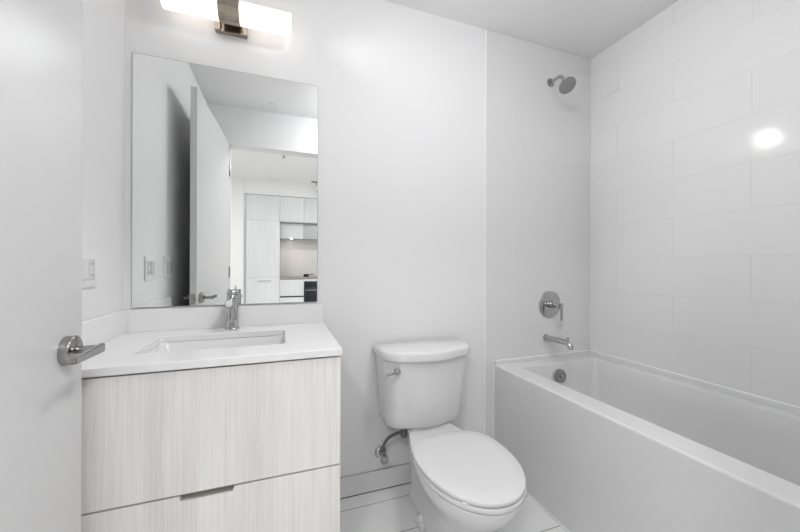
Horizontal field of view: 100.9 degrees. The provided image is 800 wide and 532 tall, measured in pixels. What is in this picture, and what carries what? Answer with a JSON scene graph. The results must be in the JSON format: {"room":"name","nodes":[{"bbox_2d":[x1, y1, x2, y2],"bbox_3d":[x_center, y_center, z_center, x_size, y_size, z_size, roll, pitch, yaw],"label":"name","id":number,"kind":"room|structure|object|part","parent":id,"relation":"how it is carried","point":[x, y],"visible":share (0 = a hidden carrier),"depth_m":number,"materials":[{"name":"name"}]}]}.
{"room":"bathroom","nodes":[
{"label":"bathroom","id":0,"kind":"room"},
{"bbox_2d":[82,0,124,320],"bbox_3d":[-0.901,-0.113,0.577,0.120,2.489,1.534,0,0,-20],"label":"wall","id":1,"kind":"structure","parent":0,"point":[103,101],"depth_m":1.17,"materials":[{"name":"paint"}]},
{"bbox_2d":[82,251,96,287],"bbox_3d":[-1.004,0.011,1.058,0.010,0.116,0.116,0,0,-20],"label":"switch plate","id":2,"kind":"object","parent":1,"relation":"attached to","point":[89,259],"visible":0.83,"depth_m":1.07,"materials":[{"name":"white plastic"}]},
{"bbox_2d":[89,259,94,279],"bbox_3d":[-1.009,0.011,1.081,0.003,0.066,0.033,0,0,-20],"label":"outlet","id":3,"kind":"object","parent":2,"relation":"attached to","point":[91,261],"depth_m":1.08,"materials":[{"name":"plastic"}]},
{"bbox_2d":[124,0,590,476],"bbox_3d":[0.048,-0.110,1.794,2.728,2.489,0.123,0,0,-20],"label":"wall","id":4,"kind":"structure","parent":0,"point":[401,89],"depth_m":1.76,"materials":[{"name":"paint"}]},
{"bbox_2d":[131,52,317,307],"bbox_3d":[-0.734,-0.343,1.447,0.727,1.026,0.006,0,0,-20],"label":"wall mirror","id":5,"kind":"object","parent":4,"relation":"attached to","point":[225,161],"visible":0.93,"depth_m":1.43,"materials":[{"name":"silver mirror"}]},
{"bbox_2d":[160,0,290,38],"bbox_3d":[-0.711,-1.058,1.387,0.478,0.100,0.133,0,0,-20],"label":"vanity light","id":6,"kind":"object","parent":4,"relation":"attached to","point":[234,18],"visible":1,"depth_m":1.36,"materials":[{"name":"white glass"}]},
{"bbox_3d":[-0.838,-1.058,1.324,0.196,0.088,0.088,0,0,-20],"label":"lamp shade","id":7,"kind":"part","parent":6,"relation":"part of","materials":[{"name":"white glass"}]},
{"bbox_3d":[-0.576,-1.058,1.418,0.202,0.088,0.088,0,0,-20],"label":"lamp shade","id":8,"kind":"part","parent":6,"relation":"part of","materials":[{"name":"white glass"}]},
{"bbox_2d":[127,303,323,332],"bbox_3d":[-0.732,0.221,1.441,0.779,0.090,0.020,0,0,-20],"label":"backsplash","id":9,"kind":"structure","parent":4,"relation":"attached to","point":[159,319],"depth_m":1.41,"materials":[{"name":"white stone"}]},
{"bbox_2d":[340,463,409,497],"bbox_3d":[-0.314,1.081,1.598,1.680,0.095,0.010,0,0,-20],"label":"baseboard","id":10,"kind":"structure","parent":4,"relation":"attached to","point":[389,477],"depth_m":1.66,"materials":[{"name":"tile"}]},
{"bbox_2d":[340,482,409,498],"bbox_3d":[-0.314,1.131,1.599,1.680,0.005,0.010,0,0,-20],"label":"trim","id":11,"kind":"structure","parent":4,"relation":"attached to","point":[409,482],"depth_m":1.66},
{"bbox_2d":[375,429,406,464],"bbox_3d":[-0.053,0.871,1.626,0.173,0.222,0.086,0,0,36],"label":"valve","id":12,"kind":"object","parent":4,"relation":"attached to","point":[380,452],"visible":0.97,"depth_m":1.61,"materials":[{"name":"silver metal"}]},
{"bbox_3d":[-0.076,0.946,1.613,0.044,0.044,0.018,0,0,-20],"label":"oval handle","id":13,"kind":"part","parent":12,"relation":"part of","materials":[{"name":"silver metal"}]},
{"bbox_2d":[483,29,486,433],"bbox_3d":[0.485,-0.108,1.885,0.010,2.487,0.006,0,0,-20],"label":"trim","id":14,"kind":"structure","parent":4,"relation":"attached to","point":[485,29],"depth_m":1.88,"materials":[{"name":"white metal"}]},
{"bbox_2d":[539,291,562,320],"bbox_3d":[0.942,0.240,1.996,0.168,0.172,0.099,0,0,-20],"label":"shower valve","id":15,"kind":"object","parent":4,"relation":"attached to","point":[549,302],"visible":1,"depth_m":2.02,"materials":[{"name":"silver metal"}]},
{"bbox_3d":[0.947,0.238,1.983,0.033,0.033,0.048,0,0,-20],"label":"stem","id":16,"kind":"part","parent":15,"relation":"part of","materials":[{"name":"silver metal"}]},
{"bbox_3d":[0.957,0.274,1.955,0.015,0.104,0.010,0,0,-20],"label":"lever","id":17,"kind":"part","parent":15,"relation":"part of","materials":[{"name":"silver metal"}]},
{"bbox_2d":[543,334,573,349],"bbox_3d":[0.931,0.439,1.938,0.038,0.063,0.202,0,0,-20],"label":"tub spout","id":18,"kind":"object","parent":4,"relation":"attached to","point":[567,343],"visible":1,"depth_m":1.91,"materials":[{"name":"silver metal"}]},
{"bbox_2d":[547,75,575,93],"bbox_3d":[0.948,-1.085,1.952,0.095,0.151,0.182,0,0,-20],"label":"shower","id":19,"kind":"object","parent":4,"relation":"attached to","point":[567,85],"visible":1,"depth_m":1.91,"materials":[{"name":"silver metal"}]},
{"bbox_3d":[0.952,-1.111,1.980,0.025,0.068,0.112,0,0,-15],"label":"arm","id":20,"kind":"part","parent":19,"relation":"part of","materials":[{"name":"silver metal"}]},
{"bbox_2d":[340,483,566,531],"bbox_3d":[0.322,1.186,1.017,2.728,0.100,1.774,0,0,-20],"label":"floor","id":21,"kind":"structure","parent":0,"point":[392,509],"depth_m":1.50,"materials":[{"name":"tile"}]},
{"bbox_2d":[81,355,340,531],"bbox_3d":[-0.647,0.710,1.194,0.772,0.843,0.522,0,0,-20],"label":"vanity cabinet","id":22,"kind":"object","parent":21,"relation":"on","point":[250,447],"visible":0.73,"depth_m":0.95,"materials":[{"name":"white wood"}]},
{"bbox_3d":[-0.558,0.656,0.960,0.136,0.013,0.016,0,0,-20],"label":"finger pull","id":23,"kind":"part","parent":22,"relation":"part of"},
{"bbox_3d":[-0.562,0.818,0.957,0.772,0.338,0.019,0,0,-20],"label":"drawer","id":24,"kind":"part","parent":22,"relation":"part of","materials":[{"name":"white wood"}]},
{"bbox_2d":[82,303,341,377],"bbox_3d":[-0.644,0.232,1.196,0.779,0.112,0.541,0,0,-20],"label":"countertop","id":25,"kind":"structure","parent":22,"relation":"on","point":[126,335],"depth_m":1.22,"materials":[{"name":"white stone"}]},
{"bbox_2d":[144,335,284,353],"bbox_3d":[-0.647,0.356,1.190,0.478,0.134,0.306,0,0,-20],"label":"undermount sink","id":26,"kind":"object","parent":25,"relation":"in","point":[272,339],"visible":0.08,"depth_m":1.30,"materials":[{"name":"ceramic"}]},
{"bbox_2d":[225,289,239,329],"bbox_3d":[-0.694,0.179,1.354,0.057,0.174,0.152,0,0,-20],"label":"faucet","id":27,"kind":"object","parent":25,"relation":"on","point":[231,303],"visible":1,"depth_m":1.38,"materials":[{"name":"silver metal"}]},
{"bbox_3d":[-0.685,0.143,1.334,0.031,0.038,0.105,0,0,-20],"label":"spout","id":28,"kind":"part","parent":27,"relation":"part of","materials":[{"name":"silver metal"}]},
{"bbox_3d":[-0.710,0.112,1.399,0.046,0.014,0.046,0,0,-20],"label":"handle","id":29,"kind":"part","parent":27,"relation":"part of","materials":[{"name":"silver metal"}]},
{"bbox_2d":[373,337,525,531],"bbox_3d":[0.203,0.760,1.372,0.467,0.749,0.748,0,0,-20],"label":"toilet","id":30,"kind":"object","parent":21,"relation":"on","point":[461,480],"visible":1,"depth_m":1.41,"materials":[{"name":"white ceramic"}]},
{"bbox_3d":[-0.034,0.469,1.432,0.061,0.016,0.015,0,0,-30],"label":"trip lever","id":31,"kind":"part","parent":30,"relation":"part of","materials":[{"name":"silver metal"}]},
{"bbox_3d":[-0.012,0.468,1.455,0.031,0.031,0.023,0,0,-20],"label":"flush handle","id":32,"kind":"part","parent":30,"relation":"part of","materials":[{"name":"silver metal"}]},
{"bbox_3d":[0.121,0.595,1.611,0.431,0.329,0.227,0,0,-20],"label":"tank","id":33,"kind":"part","parent":30,"relation":"part of","materials":[{"name":"white ceramic"}]},
{"bbox_3d":[0.125,0.407,1.603,0.461,0.044,0.260,0,0,-20],"label":"tank lid","id":34,"kind":"part","parent":30,"relation":"part of","materials":[{"name":"white ceramic"}]},
{"bbox_3d":[0.218,0.953,1.353,0.373,0.364,0.691,0,0,-20],"label":"bowl","id":35,"kind":"part","parent":30,"relation":"part of","materials":[{"name":"white ceramic"}]},
{"bbox_3d":[0.260,0.737,1.239,0.376,0.016,0.454,0,0,-20],"label":"lid","id":36,"kind":"part","parent":30,"relation":"part of","materials":[{"name":"white plastic"}]},
{"bbox_3d":[0.263,0.758,1.230,0.378,0.015,0.440,0,0,-20],"label":"seat","id":37,"kind":"part","parent":30,"relation":"part of","materials":[{"name":"white plastic"}]},
{"bbox_2d":[493,350,799,531],"bbox_3d":[1.144,0.842,1.311,0.743,0.593,1.531,0,0,-20],"label":"bathtub","id":38,"kind":"object","parent":21,"relation":"on","point":[601,442],"visible":0.98,"depth_m":1.34,"materials":[{"name":"ceramic"}]},
{"bbox_3d":[0.937,0.643,1.929,0.081,0.081,0.022,0,0,-20],"label":"overflow plate","id":39,"kind":"part","parent":38,"relation":"part of","materials":[{"name":"silver metal"}]},
{"bbox_2d":[384,0,678,58],"bbox_3d":[0.331,-1.403,1.016,2.728,0.100,1.774,0,0,-20],"label":"ceiling","id":40,"kind":"structure","parent":0,"point":[582,28],"depth_m":1.79,"materials":[{"name":"paint"}]},
{"bbox_2d":[589,0,799,406],"bbox_3d":[1.554,-0.104,1.457,0.120,2.489,1.534,0,0,-20],"label":"wall","id":41,"kind":"structure","parent":0,"point":[695,111],"depth_m":1.57,"materials":[{"name":"tile"}]},
{"bbox_3d":[0.606,-0.107,0.238,2.728,2.489,0.120,0,0,-20],"label":"wall","id":42,"kind":"structure","parent":0,"visible":0},
{"bbox_2d":[0,0,104,531],"bbox_3d":[-0.630,0.046,0.378,0.158,2.153,0.937,0,0,-20],"label":"door","id":43,"kind":"structure","parent":42,"relation":"in","point":[43,352],"depth_m":0.66,"materials":[{"name":"paint"}]},
{"bbox_3d":[-0.745,0.191,0.748,0.019,0.066,0.066,0,0,-22],"label":"handle","id":44,"kind":"part","parent":43,"relation":"part of","materials":[{"name":"silver metal"}]},
{"bbox_3d":[-0.677,0.191,0.720,0.010,0.021,0.127,0,0,-22],"label":"lever","id":45,"kind":"part","parent":43,"relation":"part of","materials":[{"name":"silver metal"}]}
]}

